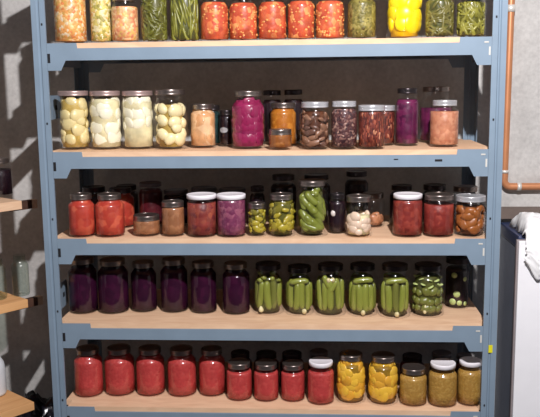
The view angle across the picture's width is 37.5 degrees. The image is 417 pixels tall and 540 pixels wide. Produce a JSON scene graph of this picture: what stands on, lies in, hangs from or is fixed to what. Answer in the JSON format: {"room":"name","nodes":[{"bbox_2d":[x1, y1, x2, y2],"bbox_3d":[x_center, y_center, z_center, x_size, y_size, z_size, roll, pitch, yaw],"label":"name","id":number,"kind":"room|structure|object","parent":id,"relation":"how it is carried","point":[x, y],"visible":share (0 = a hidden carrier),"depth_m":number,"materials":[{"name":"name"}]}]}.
{"room":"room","nodes":[
{"label":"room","id":0,"kind":"room"},
{"bbox_2d":[0,0,539,416],"bbox_3d":[0.319,-0.452,2.641,6.200,2.770,0.100,0,9,4],"label":"wall","id":1,"kind":"structure","parent":0,"point":[25,354],"depth_m":2.65,"materials":[{"name":"concrete"}]},
{"bbox_2d":[483,207,539,218],"bbox_3d":[1.389,0.012,2.581,1.460,0.035,0.035,0,9,4],"label":"trim","id":2,"kind":"structure","parent":1,"relation":"attached to","point":[506,212],"depth_m":2.60,"materials":[{"name":"paint"}]},
{"bbox_2d":[502,0,539,190],"bbox_3d":[2.072,-0.938,2.382,2.666,1.773,0.028,0,9,4],"label":"copper pipe","id":3,"kind":"object","parent":1,"relation":"attached to","point":[518,186],"visible":0.88,"depth_m":2.55,"materials":[{"name":"orange metal"}]},
{"bbox_3d":[0.223,1.260,1.012,6.200,0.100,3.660,0,9,4],"label":"floor","id":4,"kind":"structure","parent":0,"visible":0},
{"bbox_2d":[0,197,42,416],"bbox_3d":[-1.002,0.168,2.344,0.340,1.670,0.538,7,12,41],"label":"wooden shelving","id":5,"kind":"object","parent":4,"relation":"on","point":[12,404],"visible":1,"depth_m":2.41,"materials":[{"name":"brown wood"}]},
{"bbox_2d":[0,356,6,395],"bbox_3d":[-0.875,0.513,2.510,0.079,0.155,0.072,8,12,42],"label":"plastic jug","id":6,"kind":"object","parent":5,"relation":"on","point":[3,387],"visible":1,"depth_m":2.50,"materials":[{"name":"white plastic"}]},
{"bbox_2d":[0,157,12,194],"bbox_3d":[-0.840,-0.097,2.449,0.086,0.118,0.086,0,9,4],"label":"jar","id":7,"kind":"object","parent":5,"relation":"on","point":[5,173],"visible":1,"depth_m":2.43,"materials":[{"name":"clear glass"}]},
{"bbox_2d":[15,390,66,416],"bbox_3d":[-0.769,0.778,2.678,0.279,0.355,0.269,0,9,4],"label":"sack","id":8,"kind":"object","parent":4,"relation":"on","point":[43,407],"visible":0.46,"depth_m":2.63,"materials":[{"name":"plastic"}]},
{"bbox_2d":[30,0,507,416],"bbox_3d":[0.006,0.037,2.418,1.280,1.880,0.401,0,9,4],"label":"storage rack","id":9,"kind":"object","parent":4,"relation":"on","point":[463,325],"visible":0.72,"depth_m":2.25,"materials":[{"name":"paint"}]},
{"bbox_2d":[53,0,86,41],"bbox_3d":[-0.559,-0.542,2.219,0.091,0.163,0.091,0,9,4],"label":"jar","id":10,"kind":"object","parent":9,"relation":"on","point":[70,25],"visible":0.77,"depth_m":2.19,"materials":[{"name":"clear glass"}]},
{"bbox_2d":[57,91,90,146],"bbox_3d":[-0.569,-0.257,2.309,0.091,0.168,0.091,0,9,4],"label":"jar","id":11,"kind":"object","parent":9,"relation":"on","point":[74,132],"visible":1,"depth_m":2.28,"materials":[{"name":"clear glass"}]},
{"bbox_2d":[68,192,95,234],"bbox_3d":[-0.544,0.018,2.295,0.077,0.123,0.077,0,9,4],"label":"jar","id":12,"kind":"object","parent":9,"relation":"on","point":[81,211],"visible":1,"depth_m":2.27,"materials":[{"name":"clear glass"}]},
{"bbox_2d":[68,255,97,311],"bbox_3d":[-0.568,0.231,2.413,0.087,0.166,0.087,0,9,4],"label":"jar","id":13,"kind":"object","parent":9,"relation":"on","point":[83,294],"visible":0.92,"depth_m":2.38,"materials":[{"name":"clear glass"}]},
{"bbox_2d":[74,344,103,395],"bbox_3d":[-0.555,0.495,2.429,0.088,0.146,0.088,0,9,4],"label":"jar","id":14,"kind":"object","parent":9,"relation":"on","point":[88,367],"visible":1,"depth_m":2.40,"materials":[{"name":"clear glass"}]},
{"bbox_2d":[82,185,104,223],"bbox_3d":[-0.548,-0.010,2.480,0.082,0.119,0.082,0,9,4],"label":"jar","id":15,"kind":"object","parent":9,"relation":"on","point":[94,190],"visible":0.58,"depth_m":2.44,"materials":[{"name":"clear glass"}]},
{"bbox_2d":[90,0,112,41],"bbox_3d":[-0.472,-0.542,2.220,0.062,0.160,0.062,0,9,4],"label":"jar","id":16,"kind":"object","parent":9,"relation":"on","point":[100,10],"visible":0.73,"depth_m":2.20,"materials":[{"name":"clear glass"}]},
{"bbox_2d":[89,91,121,146],"bbox_3d":[-0.476,-0.257,2.304,0.094,0.167,0.094,0,9,4],"label":"jar","id":17,"kind":"object","parent":9,"relation":"on","point":[105,126],"visible":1,"depth_m":2.27,"materials":[{"name":"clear glass"}]},
{"bbox_2d":[95,192,124,234],"bbox_3d":[-0.462,0.017,2.293,0.084,0.123,0.084,0,9,4],"label":"jar","id":18,"kind":"object","parent":9,"relation":"on","point":[109,209],"visible":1,"depth_m":2.26,"materials":[{"name":"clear glass"}]},
{"bbox_2d":[97,256,128,311],"bbox_3d":[-0.476,0.232,2.413,0.094,0.161,0.094,0,9,4],"label":"jar","id":19,"kind":"object","parent":9,"relation":"on","point":[113,292],"visible":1,"depth_m":2.38,"materials":[{"name":"clear glass"}]},
{"bbox_2d":[105,343,134,394],"bbox_3d":[-0.461,0.494,2.438,0.092,0.144,0.092,0,9,4],"label":"jar","id":20,"kind":"object","parent":9,"relation":"on","point":[119,363],"visible":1,"depth_m":2.40,"materials":[{"name":"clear glass"}]},
{"bbox_2d":[109,186,133,225],"bbox_3d":[-0.457,-0.004,2.435,0.083,0.121,0.083,0,9,4],"label":"jar","id":21,"kind":"object","parent":9,"relation":"on","point":[127,199],"visible":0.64,"depth_m":2.41,"materials":[{"name":"clear glass"}]},
{"bbox_2d":[111,0,138,41],"bbox_3d":[-0.403,-0.525,2.208,0.076,0.128,0.076,0,9,4],"label":"jar","id":22,"kind":"object","parent":9,"relation":"on","point":[124,18],"visible":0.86,"depth_m":2.18,"materials":[{"name":"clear glass"}]},
{"bbox_2d":[116,184,137,213],"bbox_3d":[-0.455,-0.017,2.529,0.074,0.117,0.074,0,9,4],"label":"jar","id":23,"kind":"object","parent":9,"relation":"on","point":[133,193],"visible":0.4,"depth_m":2.51,"materials":[{"name":"clear glass"}]},
{"bbox_2d":[122,91,152,146],"bbox_3d":[-0.381,-0.257,2.298,0.093,0.166,0.093,0,9,4],"label":"jar","id":24,"kind":"object","parent":9,"relation":"on","point":[137,105],"visible":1,"depth_m":2.27,"materials":[{"name":"clear glass"}]},
{"bbox_2d":[131,259,156,309],"bbox_3d":[-0.385,0.235,2.421,0.079,0.151,0.079,0,9,4],"label":"jar","id":25,"kind":"object","parent":9,"relation":"on","point":[143,277],"visible":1,"depth_m":2.39,"materials":[{"name":"clear glass"}]},
{"bbox_2d":[133,212,159,233],"bbox_3d":[-0.358,0.047,2.301,0.079,0.060,0.079,0,9,4],"label":"jar","id":26,"kind":"object","parent":9,"relation":"on","point":[143,223],"visible":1,"depth_m":2.27,"materials":[{"name":"clear glass"}]},
{"bbox_2d":[136,344,164,394],"bbox_3d":[-0.366,0.494,2.432,0.088,0.143,0.088,0,9,4],"label":"jar","id":27,"kind":"object","parent":9,"relation":"on","point":[150,363],"visible":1,"depth_m":2.40,"materials":[{"name":"clear glass"}]},
{"bbox_2d":[139,181,162,223],"bbox_3d":[-0.365,-0.014,2.438,0.074,0.136,0.074,0,9,4],"label":"jar","id":28,"kind":"object","parent":9,"relation":"on","point":[150,199],"visible":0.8,"depth_m":2.41,"materials":[{"name":"clear glass"}]},
{"bbox_2d":[141,0,167,40],"bbox_3d":[-0.321,-0.538,2.200,0.076,0.155,0.076,1,9,8],"label":"jar","id":29,"kind":"object","parent":9,"relation":"on","point":[153,12],"visible":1,"depth_m":2.18,"materials":[{"name":"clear glass"}]},
{"bbox_2d":[154,89,186,146],"bbox_3d":[-0.285,-0.256,2.279,0.099,0.170,0.099,0,9,4],"label":"jar","id":30,"kind":"object","parent":9,"relation":"on","point":[170,127],"visible":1,"depth_m":2.25,"materials":[{"name":"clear glass"}]},
{"bbox_2d":[162,199,184,234],"bbox_3d":[-0.279,0.028,2.285,0.067,0.100,0.067,0,9,4],"label":"jar","id":31,"kind":"object","parent":9,"relation":"on","point":[172,209],"visible":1,"depth_m":2.26,"materials":[{"name":"clear glass"}]},
{"bbox_2d":[160,256,187,310],"bbox_3d":[-0.291,0.230,2.414,0.084,0.160,0.084,0,9,4],"label":"jar","id":32,"kind":"object","parent":9,"relation":"on","point":[174,285],"visible":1,"depth_m":2.38,"materials":[{"name":"clear glass"}]},
{"bbox_2d":[164,188,187,223],"bbox_3d":[-0.289,-0.004,2.450,0.077,0.111,0.077,0,9,4],"label":"jar","id":33,"kind":"object","parent":9,"relation":"on","point":[171,193],"visible":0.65,"depth_m":2.42,"materials":[{"name":"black glass"}]},
{"bbox_2d":[168,344,195,394],"bbox_3d":[-0.269,0.494,2.425,0.089,0.143,0.089,0,9,4],"label":"jar","id":34,"kind":"object","parent":9,"relation":"on","point":[181,362],"visible":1,"depth_m":2.39,"materials":[{"name":"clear glass"}]},
{"bbox_2d":[170,0,198,40],"bbox_3d":[-0.237,-0.539,2.202,0.083,0.154,0.083,0,9,4],"label":"jar","id":35,"kind":"object","parent":9,"relation":"on","point":[184,13],"visible":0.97,"depth_m":2.18,"materials":[{"name":"clear glass"}]},
{"bbox_2d":[186,192,216,234],"bbox_3d":[-0.195,0.018,2.277,0.085,0.121,0.085,0,9,4],"label":"jar","id":36,"kind":"object","parent":9,"relation":"on","point":[201,211],"visible":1,"depth_m":2.24,"materials":[{"name":"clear glass"}]},
{"bbox_2d":[191,103,214,145],"bbox_3d":[-0.195,-0.241,2.312,0.079,0.127,0.079,0,9,4],"label":"jar","id":37,"kind":"object","parent":9,"relation":"on","point":[202,115],"visible":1,"depth_m":2.28,"materials":[{"name":"clear glass"}]},
{"bbox_2d":[190,259,216,311],"bbox_3d":[-0.201,0.235,2.399,0.080,0.154,0.080,0,9,4],"label":"jar","id":38,"kind":"object","parent":9,"relation":"on","point":[203,276],"visible":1,"depth_m":2.37,"materials":[{"name":"clear glass"}]},
{"bbox_2d":[191,185,216,222],"bbox_3d":[-0.201,-0.007,2.434,0.080,0.120,0.080,0,9,4],"label":"jar","id":39,"kind":"object","parent":9,"relation":"on","point":[205,188],"visible":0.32,"depth_m":2.41,"materials":[{"name":"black glass"}]},
{"bbox_2d":[199,345,224,394],"bbox_3d":[-0.177,0.494,2.422,0.082,0.142,0.082,0,9,4],"label":"jar","id":40,"kind":"object","parent":9,"relation":"on","point":[211,362],"visible":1,"depth_m":2.39,"materials":[{"name":"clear glass"}]},
{"bbox_2d":[200,2,228,39],"bbox_3d":[-0.155,-0.530,2.206,0.080,0.132,0.081,0,9,4],"label":"jar","id":41,"kind":"object","parent":9,"relation":"on","point":[214,15],"visible":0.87,"depth_m":2.18,"materials":[{"name":"clear glass"}]},
{"bbox_2d":[212,105,219,143],"bbox_3d":[-0.171,-0.251,2.389,0.051,0.121,0.051,0,9,4],"label":"jar","id":42,"kind":"object","parent":9,"relation":"on","point":[216,107],"visible":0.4,"depth_m":2.37,"materials":[{"name":"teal glass"}]},
{"bbox_2d":[220,110,232,144],"bbox_3d":[-0.129,-0.237,2.347,0.043,0.107,0.044,0,9,4],"label":"jar","id":43,"kind":"object","parent":9,"relation":"on","point":[226,131],"visible":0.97,"depth_m":2.33,"materials":[{"name":"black glass"}]},
{"bbox_2d":[216,192,245,234],"bbox_3d":[-0.110,0.018,2.270,0.083,0.121,0.083,0,9,4],"label":"jar","id":44,"kind":"object","parent":9,"relation":"on","point":[230,205],"visible":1,"depth_m":2.24,"materials":[{"name":"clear glass"}]},
{"bbox_2d":[219,186,245,222],"bbox_3d":[-0.114,-0.005,2.429,0.085,0.116,0.085,0,9,4],"label":"jar","id":45,"kind":"object","parent":9,"relation":"on","point":[232,188],"visible":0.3,"depth_m":2.41,"materials":[{"name":"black glass"}]},
{"bbox_2d":[223,260,249,312],"bbox_3d":[-0.102,0.236,2.386,0.083,0.152,0.083,0,9,4],"label":"jar","id":46,"kind":"object","parent":9,"relation":"on","point":[236,297],"visible":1,"depth_m":2.35,"materials":[{"name":"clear glass"}]},
{"bbox_2d":[227,358,251,399],"bbox_3d":[-0.092,0.513,2.385,0.078,0.113,0.078,0,9,4],"label":"jar","id":47,"kind":"object","parent":9,"relation":"on","point":[239,374],"visible":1,"depth_m":2.36,"materials":[{"name":"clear glass"}]},
{"bbox_2d":[231,349,251,370],"bbox_3d":[-0.092,0.500,2.468,0.073,0.114,0.073,0,9,4],"label":"jar","id":48,"kind":"object","parent":9,"relation":"on","point":[237,353],"visible":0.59,"depth_m":2.45,"materials":[{"name":"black glass"}]},
{"bbox_2d":[229,0,257,39],"bbox_3d":[-0.074,-0.529,2.207,0.080,0.129,0.080,0,9,4],"label":"jar","id":49,"kind":"object","parent":9,"relation":"on","point":[243,15],"visible":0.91,"depth_m":2.18,"materials":[{"name":"clear glass"}]},
{"bbox_2d":[231,91,263,146],"bbox_3d":[-0.063,-0.253,2.262,0.094,0.163,0.095,0,9,4],"label":"jar","id":50,"kind":"object","parent":9,"relation":"on","point":[247,120],"visible":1,"depth_m":2.23,"materials":[{"name":"clear glass"}]},
{"bbox_2d":[248,201,265,233],"bbox_3d":[-0.037,0.030,2.267,0.055,0.095,0.055,0,9,4],"label":"jar","id":51,"kind":"object","parent":9,"relation":"on","point":[256,213],"visible":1,"depth_m":2.25,"materials":[{"name":"clear glass"}]},
{"bbox_2d":[250,185,264,201],"bbox_3d":[-0.037,-0.005,2.389,0.047,0.126,0.047,0,9,4],"label":"jar","id":52,"kind":"object","parent":9,"relation":"on","point":[255,188],"visible":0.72,"depth_m":2.37,"materials":[{"name":"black glass"}]},
{"bbox_2d":[254,359,277,399],"bbox_3d":[-0.011,0.513,2.377,0.076,0.113,0.076,0,9,4],"label":"jar","id":53,"kind":"object","parent":9,"relation":"on","point":[266,373],"visible":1,"depth_m":2.35,"materials":[{"name":"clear glass"}]},
{"bbox_2d":[254,349,278,384],"bbox_3d":[-0.011,0.500,2.463,0.079,0.112,0.079,0,9,4],"label":"jar","id":54,"kind":"object","parent":9,"relation":"on","point":[266,353],"visible":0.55,"depth_m":2.45,"materials":[{"name":"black glass"}]},
{"bbox_2d":[255,260,281,311],"bbox_3d":[-0.005,0.237,2.384,0.095,0.150,0.095,0,9,4],"label":"jar","id":55,"kind":"object","parent":9,"relation":"on","point":[268,286],"visible":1,"depth_m":2.35,"materials":[{"name":"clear glass"}]},
{"bbox_2d":[262,90,280,141],"bbox_3d":[0.007,-0.279,2.424,0.063,0.162,0.063,0,9,4],"label":"jar","id":56,"kind":"object","parent":9,"relation":"on","point":[266,104],"visible":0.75,"depth_m":2.40,"materials":[{"name":"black glass"}]},
{"bbox_2d":[258,2,286,39],"bbox_3d":[0.007,-0.531,2.206,0.080,0.130,0.080,0,9,4],"label":"jar","id":57,"kind":"object","parent":9,"relation":"on","point":[272,15],"visible":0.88,"depth_m":2.18,"materials":[{"name":"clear glass"}]},
{"bbox_2d":[269,128,290,147],"bbox_3d":[0.029,-0.194,2.219,0.066,0.057,0.066,0,9,4],"label":"jar","id":58,"kind":"object","parent":9,"relation":"on","point":[280,137],"visible":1,"depth_m":2.19,"materials":[{"name":"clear glass"}]},
{"bbox_2d":[269,192,295,234],"bbox_3d":[0.034,0.017,2.260,0.080,0.121,0.079,0,9,4],"label":"jar","id":59,"kind":"object","parent":9,"relation":"on","point":[281,206],"visible":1,"depth_m":2.23,"materials":[{"name":"clear glass"}]},
{"bbox_2d":[270,102,295,143],"bbox_3d":[0.039,-0.246,2.328,0.078,0.127,0.078,0,9,4],"label":"jar","id":60,"kind":"object","parent":9,"relation":"on","point":[283,115],"visible":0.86,"depth_m":2.29,"materials":[{"name":"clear glass"}]},
{"bbox_2d":[271,173,295,222],"bbox_3d":[0.042,-0.026,2.426,0.080,0.155,0.080,0,9,4],"label":"jar","id":61,"kind":"object","parent":9,"relation":"on","point":[281,186],"visible":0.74,"depth_m":2.40,"materials":[{"name":"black glass"}]},
{"bbox_2d":[280,349,303,383],"bbox_3d":[0.068,0.499,2.458,0.076,0.113,0.076,0,9,4],"label":"jar","id":62,"kind":"object","parent":9,"relation":"on","point":[291,353],"visible":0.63,"depth_m":2.44,"materials":[{"name":"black glass"}]},
{"bbox_2d":[281,359,304,399],"bbox_3d":[0.068,0.514,2.372,0.073,0.112,0.073,0,9,4],"label":"jar","id":63,"kind":"object","parent":9,"relation":"on","point":[292,374],"visible":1,"depth_m":2.35,"materials":[{"name":"clear glass"}]},
{"bbox_2d":[284,90,303,141],"bbox_3d":[0.072,-0.280,2.420,0.064,0.163,0.064,0,9,4],"label":"jar","id":64,"kind":"object","parent":9,"relation":"on","point":[297,109],"visible":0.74,"depth_m":2.39,"materials":[{"name":"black glass"}]},
{"bbox_2d":[286,263,312,313],"bbox_3d":[0.088,0.241,2.373,0.089,0.143,0.089,0,9,4],"label":"jar","id":65,"kind":"object","parent":9,"relation":"on","point":[299,289],"visible":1,"depth_m":2.35,"materials":[{"name":"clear glass"}]},
{"bbox_2d":[288,1,314,38],"bbox_3d":[0.086,-0.532,2.201,0.077,0.132,0.077,0,9,4],"label":"jar","id":66,"kind":"object","parent":9,"relation":"on","point":[301,14],"visible":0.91,"depth_m":2.17,"materials":[{"name":"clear glass"}]},
{"bbox_2d":[298,178,325,233],"bbox_3d":[0.119,-0.003,2.263,0.093,0.158,0.093,0,9,4],"label":"jar","id":67,"kind":"object","parent":9,"relation":"on","point":[312,213],"visible":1,"depth_m":2.23,"materials":[{"name":"clear glass"}]},
{"bbox_2d":[300,102,328,146],"bbox_3d":[0.125,-0.232,2.217,0.085,0.130,0.085,0,9,4],"label":"jar","id":68,"kind":"object","parent":9,"relation":"on","point":[314,124],"visible":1,"depth_m":2.19,"materials":[{"name":"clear glass"}]},
{"bbox_2d":[303,173,329,222],"bbox_3d":[0.143,-0.029,2.440,0.087,0.153,0.087,0,9,4],"label":"jar","id":69,"kind":"object","parent":9,"relation":"on","point":[326,189],"visible":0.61,"depth_m":2.41,"materials":[{"name":"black glass"}]},
{"bbox_2d":[308,348,327,369],"bbox_3d":[0.151,0.496,2.452,0.069,0.119,0.069,0,9,4],"label":"jar","id":70,"kind":"object","parent":9,"relation":"on","point":[316,352],"visible":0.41,"depth_m":2.44,"materials":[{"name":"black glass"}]},
{"bbox_2d":[308,357,333,402],"bbox_3d":[0.150,0.509,2.349,0.080,0.126,0.080,0,9,4],"label":"jar","id":71,"kind":"object","parent":9,"relation":"on","point":[320,374],"visible":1,"depth_m":2.32,"materials":[{"name":"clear glass"}]},
{"bbox_2d":[316,261,343,313],"bbox_3d":[0.180,0.238,2.360,0.094,0.150,0.094,0,9,4],"label":"jar","id":72,"kind":"object","parent":9,"relation":"on","point":[330,287],"visible":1,"depth_m":2.33,"materials":[{"name":"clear glass"}]},
{"bbox_2d":[315,1,344,38],"bbox_3d":[0.166,-0.532,2.201,0.082,0.131,0.082,0,9,4],"label":"jar","id":73,"kind":"object","parent":9,"relation":"on","point":[329,15],"visible":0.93,"depth_m":2.17,"materials":[{"name":"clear glass"}]},
{"bbox_2d":[329,192,344,230],"bbox_3d":[0.194,0.013,2.292,0.051,0.115,0.051,0,9,4],"label":"jar","id":74,"kind":"object","parent":9,"relation":"on","point":[336,206],"visible":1,"depth_m":2.27,"materials":[{"name":"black glass"}]},
{"bbox_2d":[331,101,356,146],"bbox_3d":[0.206,-0.232,2.208,0.074,0.132,0.074,0,9,4],"label":"jar","id":75,"kind":"object","parent":9,"relation":"on","point":[343,120],"visible":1,"depth_m":2.18,"materials":[{"name":"clear glass"}]},
{"bbox_2d":[336,349,365,401],"bbox_3d":[0.240,0.497,2.357,0.090,0.146,0.090,0,9,4],"label":"jar","id":76,"kind":"object","parent":9,"relation":"on","point":[350,384],"visible":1,"depth_m":2.33,"materials":[{"name":"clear glass"}]},
{"bbox_2d":[345,170,367,218],"bbox_3d":[0.270,-0.038,2.477,0.075,0.158,0.075,0,9,4],"label":"jar","id":77,"kind":"object","parent":9,"relation":"on","point":[352,186],"visible":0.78,"depth_m":2.45,"materials":[{"name":"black glass"}]},
{"bbox_2d":[346,194,371,235],"bbox_3d":[0.251,0.020,2.244,0.076,0.115,0.076,0,9,4],"label":"jar","id":78,"kind":"object","parent":9,"relation":"on","point":[358,223],"visible":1,"depth_m":2.22,"materials":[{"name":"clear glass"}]},
{"bbox_2d":[348,0,375,37],"bbox_3d":[0.253,-0.532,2.191,0.081,0.131,0.081,0,9,4],"label":"jar","id":79,"kind":"object","parent":9,"relation":"on","point":[361,13],"visible":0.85,"depth_m":2.16,"materials":[{"name":"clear glass"}]},
{"bbox_2d":[349,261,375,315],"bbox_3d":[0.274,0.237,2.354,0.091,0.151,0.091,0,9,4],"label":"jar","id":80,"kind":"object","parent":9,"relation":"on","point":[362,287],"visible":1,"depth_m":2.33,"materials":[{"name":"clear glass"}]},
{"bbox_2d":[358,105,384,146],"bbox_3d":[0.282,-0.226,2.203,0.076,0.120,0.076,0,9,4],"label":"jar","id":81,"kind":"object","parent":9,"relation":"on","point":[371,117],"visible":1,"depth_m":2.17,"materials":[{"name":"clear glass"}]},
{"bbox_2d":[363,191,383,224],"bbox_3d":[0.310,0.003,2.389,0.070,0.103,0.070,0,9,4],"label":"jar","id":82,"kind":"object","parent":9,"relation":"on","point":[376,218],"visible":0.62,"depth_m":2.37,"materials":[{"name":"clear glass"}]},
{"bbox_2d":[368,351,397,402],"bbox_3d":[0.334,0.499,2.344,0.091,0.142,0.091,-7,11,-36],"label":"jar","id":83,"kind":"object","parent":9,"relation":"on","point":[383,376],"visible":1,"depth_m":2.31,"materials":[{"name":"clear glass"}]},
{"bbox_2d":[384,105,394,143],"bbox_3d":[0.332,-0.243,2.317,0.065,0.116,0.065,0,9,4],"label":"jar","id":84,"kind":"object","parent":9,"relation":"on","point":[389,109],"visible":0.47,"depth_m":2.29,"materials":[{"name":"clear glass"}]},
{"bbox_2d":[380,261,408,316],"bbox_3d":[0.366,0.238,2.335,0.095,0.154,0.095,0,9,4],"label":"jar","id":85,"kind":"object","parent":9,"relation":"on","point":[394,298],"visible":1,"depth_m":2.31,"materials":[{"name":"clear glass"}]},
{"bbox_2d":[390,184,411,222],"bbox_3d":[0.400,-0.012,2.417,0.073,0.121,0.073,0,9,4],"label":"jar","id":86,"kind":"object","parent":9,"relation":"on","point":[395,187],"visible":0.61,"depth_m":2.40,"materials":[{"name":"clear glass"}]},
{"bbox_2d":[387,0,421,37],"bbox_3d":[0.370,-0.547,2.183,0.099,0.160,0.099,0,9,4],"label":"jar","id":87,"kind":"object","parent":9,"relation":"on","point":[404,17],"visible":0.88,"depth_m":2.15,"materials":[{"name":"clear glass"}]},
{"bbox_2d":[396,88,417,143],"bbox_3d":[0.395,-0.264,2.291,0.067,0.164,0.067,0,9,4],"label":"jar","id":88,"kind":"object","parent":9,"relation":"on","point":[406,109],"visible":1,"depth_m":2.27,"materials":[{"name":"clear glass"}]},
{"bbox_2d":[393,192,422,234],"bbox_3d":[0.388,0.017,2.241,0.084,0.119,0.084,0,9,4],"label":"jar","id":89,"kind":"object","parent":9,"relation":"on","point":[407,206],"visible":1,"depth_m":2.21,"materials":[{"name":"clear glass"}]},
{"bbox_2d":[400,352,423,373],"bbox_3d":[0.435,0.501,2.436,0.075,0.108,0.075,0,9,4],"label":"jar","id":90,"kind":"object","parent":9,"relation":"on","point":[408,357],"visible":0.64,"depth_m":2.42,"materials":[{"name":"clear glass"}]},
{"bbox_2d":[400,363,426,404],"bbox_3d":[0.420,0.516,2.332,0.081,0.110,0.081,0,9,4],"label":"jar","id":91,"kind":"object","parent":9,"relation":"on","point":[413,380],"visible":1,"depth_m":2.30,"materials":[{"name":"clear glass"}]},
{"bbox_2d":[411,261,443,314],"bbox_3d":[0.465,0.237,2.342,0.098,0.151,0.098,0,9,4],"label":"jar","id":92,"kind":"object","parent":9,"relation":"on","point":[427,291],"visible":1,"depth_m":2.31,"materials":[{"name":"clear glass"}]},
{"bbox_2d":[422,183,446,221],"bbox_3d":[0.499,-0.013,2.411,0.080,0.122,0.080,0,9,4],"label":"jar","id":93,"kind":"object","parent":9,"relation":"on","point":[430,187],"visible":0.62,"depth_m":2.39,"materials":[{"name":"clear glass"}]},
{"bbox_2d":[420,86,451,139],"bbox_3d":[0.502,-0.285,2.405,0.096,0.167,0.096,0,9,4],"label":"jar","id":94,"kind":"object","parent":9,"relation":"on","point":[424,111],"visible":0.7,"depth_m":2.38,"materials":[{"name":"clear glass"}]},
{"bbox_2d":[424,192,453,234],"bbox_3d":[0.475,0.017,2.237,0.086,0.118,0.086,0,9,4],"label":"jar","id":95,"kind":"object","parent":9,"relation":"on","point":[438,215],"visible":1,"depth_m":2.21,"materials":[{"name":"clear glass"}]},
{"bbox_2d":[425,0,453,36],"bbox_3d":[0.460,-0.527,2.154,0.080,0.128,0.080,0,9,4],"label":"jar","id":96,"kind":"object","parent":9,"relation":"on","point":[439,22],"visible":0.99,"depth_m":2.13,"materials":[{"name":"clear glass"}]},
{"bbox_2d":[430,349,451,369],"bbox_3d":[0.524,0.496,2.429,0.074,0.118,0.074,0,9,4],"label":"jar","id":97,"kind":"object","parent":9,"relation":"on","point":[439,353],"visible":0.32,"depth_m":2.41,"materials":[{"name":"clear glass"}]},
{"bbox_2d":[428,358,456,405],"bbox_3d":[0.505,0.509,2.323,0.085,0.126,0.085,0,9,4],"label":"jar","id":98,"kind":"object","parent":9,"relation":"on","point":[442,384],"visible":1,"depth_m":2.29,"materials":[{"name":"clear glass"}]},
{"bbox_2d":[430,100,458,144],"bbox_3d":[0.492,-0.240,2.244,0.081,0.130,0.081,0,9,4],"label":"jar","id":99,"kind":"object","parent":9,"relation":"on","point":[443,124],"visible":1,"depth_m":2.21,"materials":[{"name":"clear glass"}]},
{"bbox_2d":[445,255,468,305],"bbox_3d":[0.570,0.223,2.419,0.082,0.152,0.082,0,9,4],"label":"jar","id":100,"kind":"object","parent":9,"relation":"on","point":[457,275],"visible":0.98,"depth_m":2.39,"materials":[{"name":"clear glass"}]},
{"bbox_2d":[455,352,471,381],"bbox_3d":[0.592,0.499,2.426,0.058,0.111,0.058,0,9,4],"label":"jar","id":101,"kind":"object","parent":9,"relation":"on","point":[459,355],"visible":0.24,"depth_m":2.41,"materials":[{"name":"clear glass"}]},
{"bbox_2d":[453,185,477,222],"bbox_3d":[0.589,-0.010,2.401,0.076,0.117,0.076,0,9,4],"label":"jar","id":102,"kind":"object","parent":9,"relation":"on","point":[457,188],"visible":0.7,"depth_m":2.38,"materials":[{"name":"clear glass"}]},
{"bbox_2d":[457,356,481,404],"bbox_3d":[0.586,0.505,2.325,0.075,0.130,0.075,0,9,4],"label":"jar","id":103,"kind":"object","parent":9,"relation":"on","point":[469,374],"visible":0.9,"depth_m":2.30,"materials":[{"name":"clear glass"}]},
{"bbox_2d":[455,193,485,234],"bbox_3d":[0.562,0.019,2.232,0.086,0.114,0.086,0,9,4],"label":"jar","id":104,"kind":"object","parent":9,"relation":"on","point":[469,219],"visible":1,"depth_m":2.20,"materials":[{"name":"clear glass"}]},
{"bbox_2d":[456,1,485,36],"bbox_3d":[0.544,-0.524,2.149,0.080,0.122,0.080,-4,10,-19],"label":"jar","id":105,"kind":"object","parent":9,"relation":"on","point":[470,19],"visible":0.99,"depth_m":2.12,"materials":[{"name":"clear glass"}]},
{"bbox_2d":[495,222,539,416],"bbox_3d":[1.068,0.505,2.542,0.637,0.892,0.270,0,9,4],"label":"chest freezer","id":106,"kind":"object","parent":4,"relation":"on","point":[517,390],"visible":0.96,"depth_m":2.43,"materials":[{"name":"white metal"}]},
{"bbox_2d":[509,212,539,279],"bbox_3d":[0.930,0.105,2.431,0.350,0.190,0.216,0,9,4],"label":"towel","id":107,"kind":"object","parent":106,"relation":"on","point":[528,223],"visible":1,"depth_m":2.35,"materials":[{"name":"white fabric"}]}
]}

